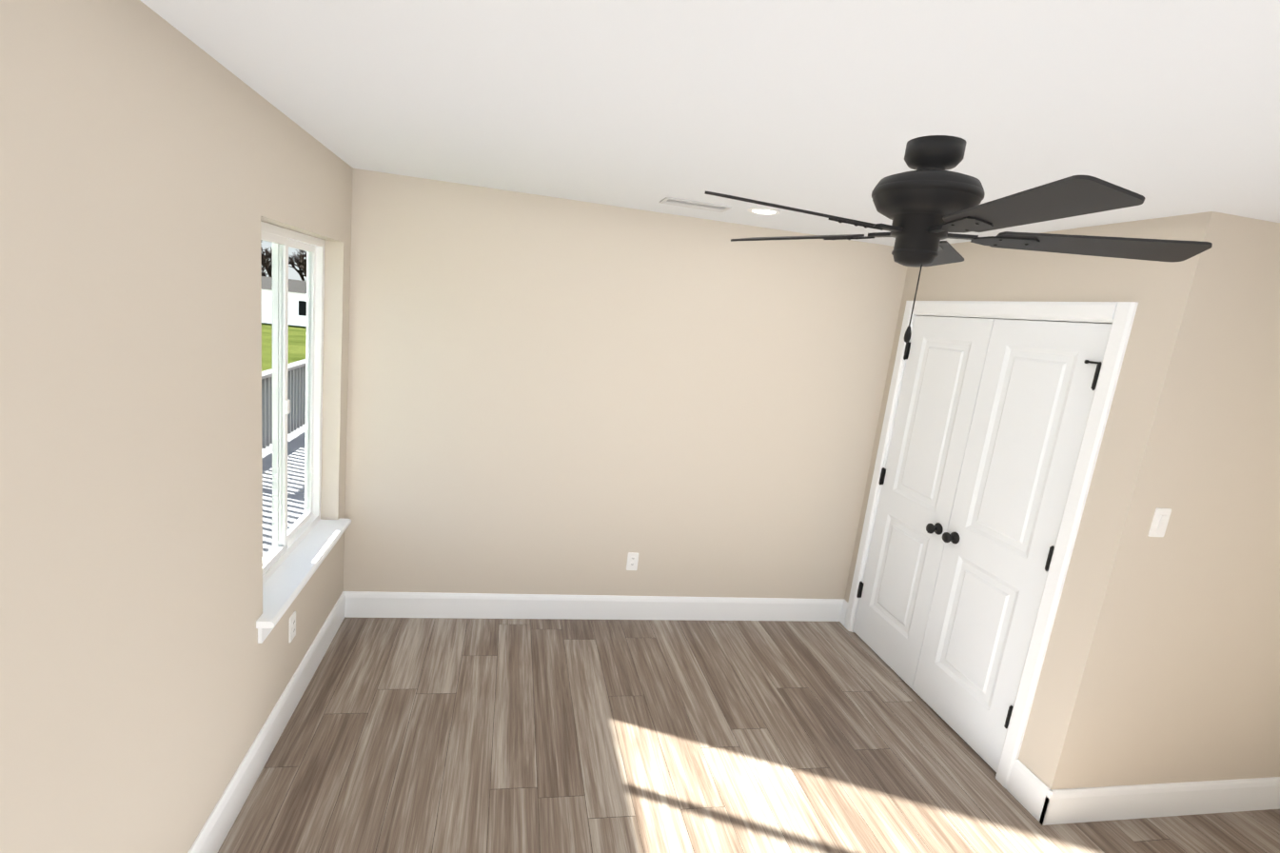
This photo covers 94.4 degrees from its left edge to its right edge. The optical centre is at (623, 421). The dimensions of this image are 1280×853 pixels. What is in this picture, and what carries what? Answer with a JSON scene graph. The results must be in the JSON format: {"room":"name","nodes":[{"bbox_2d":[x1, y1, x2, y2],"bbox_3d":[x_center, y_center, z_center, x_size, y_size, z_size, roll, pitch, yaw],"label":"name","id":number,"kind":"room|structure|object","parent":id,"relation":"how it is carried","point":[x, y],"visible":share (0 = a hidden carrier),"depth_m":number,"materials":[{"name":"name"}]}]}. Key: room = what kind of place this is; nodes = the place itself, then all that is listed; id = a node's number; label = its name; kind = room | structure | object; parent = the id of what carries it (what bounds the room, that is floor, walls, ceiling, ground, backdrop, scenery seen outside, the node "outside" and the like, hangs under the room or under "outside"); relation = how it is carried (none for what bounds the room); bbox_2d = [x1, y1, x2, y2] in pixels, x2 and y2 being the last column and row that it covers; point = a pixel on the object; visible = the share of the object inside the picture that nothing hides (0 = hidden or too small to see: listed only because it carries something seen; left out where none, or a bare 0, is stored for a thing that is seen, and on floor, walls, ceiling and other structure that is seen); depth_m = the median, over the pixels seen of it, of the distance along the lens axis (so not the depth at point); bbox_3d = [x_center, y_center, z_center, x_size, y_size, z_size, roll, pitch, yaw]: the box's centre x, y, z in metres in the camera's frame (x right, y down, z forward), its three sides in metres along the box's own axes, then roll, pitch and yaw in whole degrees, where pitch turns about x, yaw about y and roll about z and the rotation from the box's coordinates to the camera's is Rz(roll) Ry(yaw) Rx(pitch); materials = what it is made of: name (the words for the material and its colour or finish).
{"room":"empty bedroom","nodes":[
{"label":"empty bedroom","id":0,"kind":"room"},
{"bbox_2d":[0,0,354,852],"bbox_3d":[-0.983,0.594,-0.064,0.160,2.440,7.020,4,11,-11],"label":"wall","id":1,"kind":"structure","parent":0,"point":[140,175],"depth_m":1.39,"materials":[{"name":"beige paint"}]},
{"bbox_2d":[187,590,347,852],"bbox_3d":[-1.020,1.717,0.163,0.016,0.155,6.700,4,11,-11],"label":"baseboard","id":2,"kind":"structure","parent":1,"relation":"attached to","point":[212,835],"depth_m":2.30,"materials":[{"name":"white wood"}]},
{"bbox_2d":[288,610,295,642],"bbox_3d":[-1.433,0.889,2.562,0.008,0.115,0.070,4,11,-11],"label":"electrical outlet","id":3,"kind":"object","parent":1,"relation":"attached to","point":[292,627],"visible":1,"depth_m":2.55,"materials":[{"name":"white plastic"}]},
{"bbox_2d":[260,220,324,584],"bbox_3d":[-1.481,-0.085,2.542,0.076,1.435,0.966,4,11,-11],"label":"window","id":4,"kind":"structure","parent":1,"relation":"in","point":[285,541],"depth_m":2.64,"materials":[{"name":"white plastic"}]},
{"bbox_2d":[256,517,351,643],"bbox_3d":[-1.458,0.675,2.686,0.145,0.098,1.055,4,11,-11],"label":"window sill","id":5,"kind":"structure","parent":1,"relation":"attached to","point":[285,583],"depth_m":2.57,"materials":[{"name":"white wood"}]},
{"bbox_2d":[346,168,909,599],"bbox_3d":[0.473,0.059,3.635,3.990,2.440,0.180,4,11,-11],"label":"wall","id":6,"kind":"structure","parent":0,"point":[542,394],"depth_m":3.42,"materials":[{"name":"beige paint"}]},
{"bbox_2d":[347,590,847,625],"bbox_3d":[-0.051,1.162,3.677,3.120,0.155,0.040,4,11,-11],"label":"baseboard","id":7,"kind":"structure","parent":6,"relation":"attached to","point":[360,603],"depth_m":3.65,"materials":[{"name":"white wood"}]},
{"bbox_2d":[626,551,638,570],"bbox_3d":[0.053,0.864,3.650,0.070,0.115,0.008,4,11,-11],"label":"electrical outlet","id":8,"kind":"object","parent":6,"relation":"attached to","point":[632,561],"visible":1,"depth_m":3.65,"materials":[{"name":"white plastic"}]},
{"bbox_2d":[139,0,1279,246],"bbox_3d":[1.895,-0.445,0.239,5.760,0.100,7.020,4,11,-11],"label":"ceiling","id":9,"kind":"structure","parent":0,"point":[1162,107],"depth_m":1.44,"materials":[{"name":"white paint"}]},
{"bbox_2d":[659,196,731,212],"bbox_3d":[0.350,-1.064,2.912,0.330,0.007,0.150,4,11,-11],"label":"ceiling vent","id":10,"kind":"object","parent":9,"relation":"in","point":[693,204],"visible":0.98,"depth_m":2.89,"materials":[{"name":"grey metal"}]},
{"bbox_2d":[748,207,780,215],"bbox_3d":[0.680,-1.020,2.877,0.156,0.009,0.156,4,11,-11],"label":"recessed light","id":11,"kind":"object","parent":9,"relation":"in","point":[764,210],"visible":1,"depth_m":2.87,"materials":[{"name":"white plastic"}]},
{"bbox_2d":[704,135,1212,342],"bbox_3d":[0.821,-0.499,1.666,1.282,0.550,1.276,4,11,-11],"label":"ceiling fan","id":12,"kind":"object","parent":9,"relation":"hanging from","point":[928,204],"visible":1,"depth_m":1.57,"materials":[{"name":"black metal"}]},
{"bbox_2d":[217,617,1279,852],"bbox_3d":[1.620,2.037,0.707,5.760,0.100,7.020,4,11,-11],"label":"floor","id":13,"kind":"structure","parent":0,"point":[522,736],"depth_m":2.59,"materials":[{"name":"wood"}]},
{"bbox_2d":[845,217,1157,602],"bbox_3d":[1.783,0.308,3.083,0.120,2.440,1.440,4,11,-11],"label":"wall","id":14,"kind":"structure","parent":0,"point":[986,272],"depth_m":2.75,"materials":[{"name":"beige paint"}]},
{"bbox_2d":[853,315,1111,771],"bbox_3d":[1.695,0.490,3.095,0.099,2.036,1.218,4,11,-11],"label":"closet door","id":15,"kind":"structure","parent":14,"relation":"in","point":[990,423],"depth_m":2.94,"materials":[{"name":"white wood"}]},
{"bbox_2d":[844,300,1138,788],"bbox_3d":[1.760,0.459,3.100,0.138,2.132,1.364,4,11,-11],"label":"door frame","id":16,"kind":"structure","parent":14,"relation":"attached to","point":[1119,316],"depth_m":2.53,"materials":[{"name":"white wood"}]},
{"bbox_2d":[1018,211,1279,788],"bbox_3d":[2.973,0.544,2.528,2.270,2.440,0.140,4,11,-11],"label":"wall","id":17,"kind":"structure","parent":0,"point":[1161,663],"depth_m":2.32,"materials":[{"name":"beige paint"}]},
{"bbox_2d":[1024,776,1279,825],"bbox_3d":[2.843,1.671,2.674,2.266,0.155,0.046,4,11,-11],"label":"baseboard","id":18,"kind":"structure","parent":17,"relation":"attached to","point":[1040,800],"depth_m":2.53,"materials":[{"name":"white wood"}]},
{"bbox_2d":[1147,507,1171,536],"bbox_3d":[2.038,0.386,2.246,0.070,0.115,0.014,4,11,-11],"label":"light switch","id":19,"kind":"object","parent":17,"relation":"attached to","point":[1159,522],"visible":1,"depth_m":2.24,"materials":[{"name":"white plastic"}]},
{"label":"outside","id":20,"kind":"structure","parent":0,"visible":0},
{"bbox_2d":[261,322,306,371],"bbox_3d":[-153.612,-29.478,116.177,258.380,13.450,310.000,4,11,-11],"label":"lawn","id":21,"kind":"structure","parent":20,"point":[298,340],"depth_m":31.01,"materials":[{"name":"green plant"}]},
{"bbox_2d":[261,358,305,556],"bbox_3d":[-3.530,0.720,6.712,2.150,2.050,7.400,4,11,-11],"label":"deck railing","id":22,"kind":"object","parent":21,"relation":"on","point":[295,494],"depth_m":7.65,"materials":[{"name":"grey wood"}]},
{"bbox_2d":[260,239,306,280],"bbox_3d":[-71.625,-25.226,91.810,53.322,13.598,36.807,4,11,-11],"label":"trees","id":23,"kind":"object","parent":21,"relation":"on","point":[299,260],"depth_m":93.18,"materials":[{"name":"brown plant"}]},
{"bbox_2d":[261,275,306,326],"bbox_3d":[-39.353,-11.486,51.852,44.800,4.048,10.000,4,11,-11],"label":"house","id":24,"kind":"structure","parent":21,"relation":"on","point":[298,312],"depth_m":49.70,"materials":[{"name":"white"}]}
]}

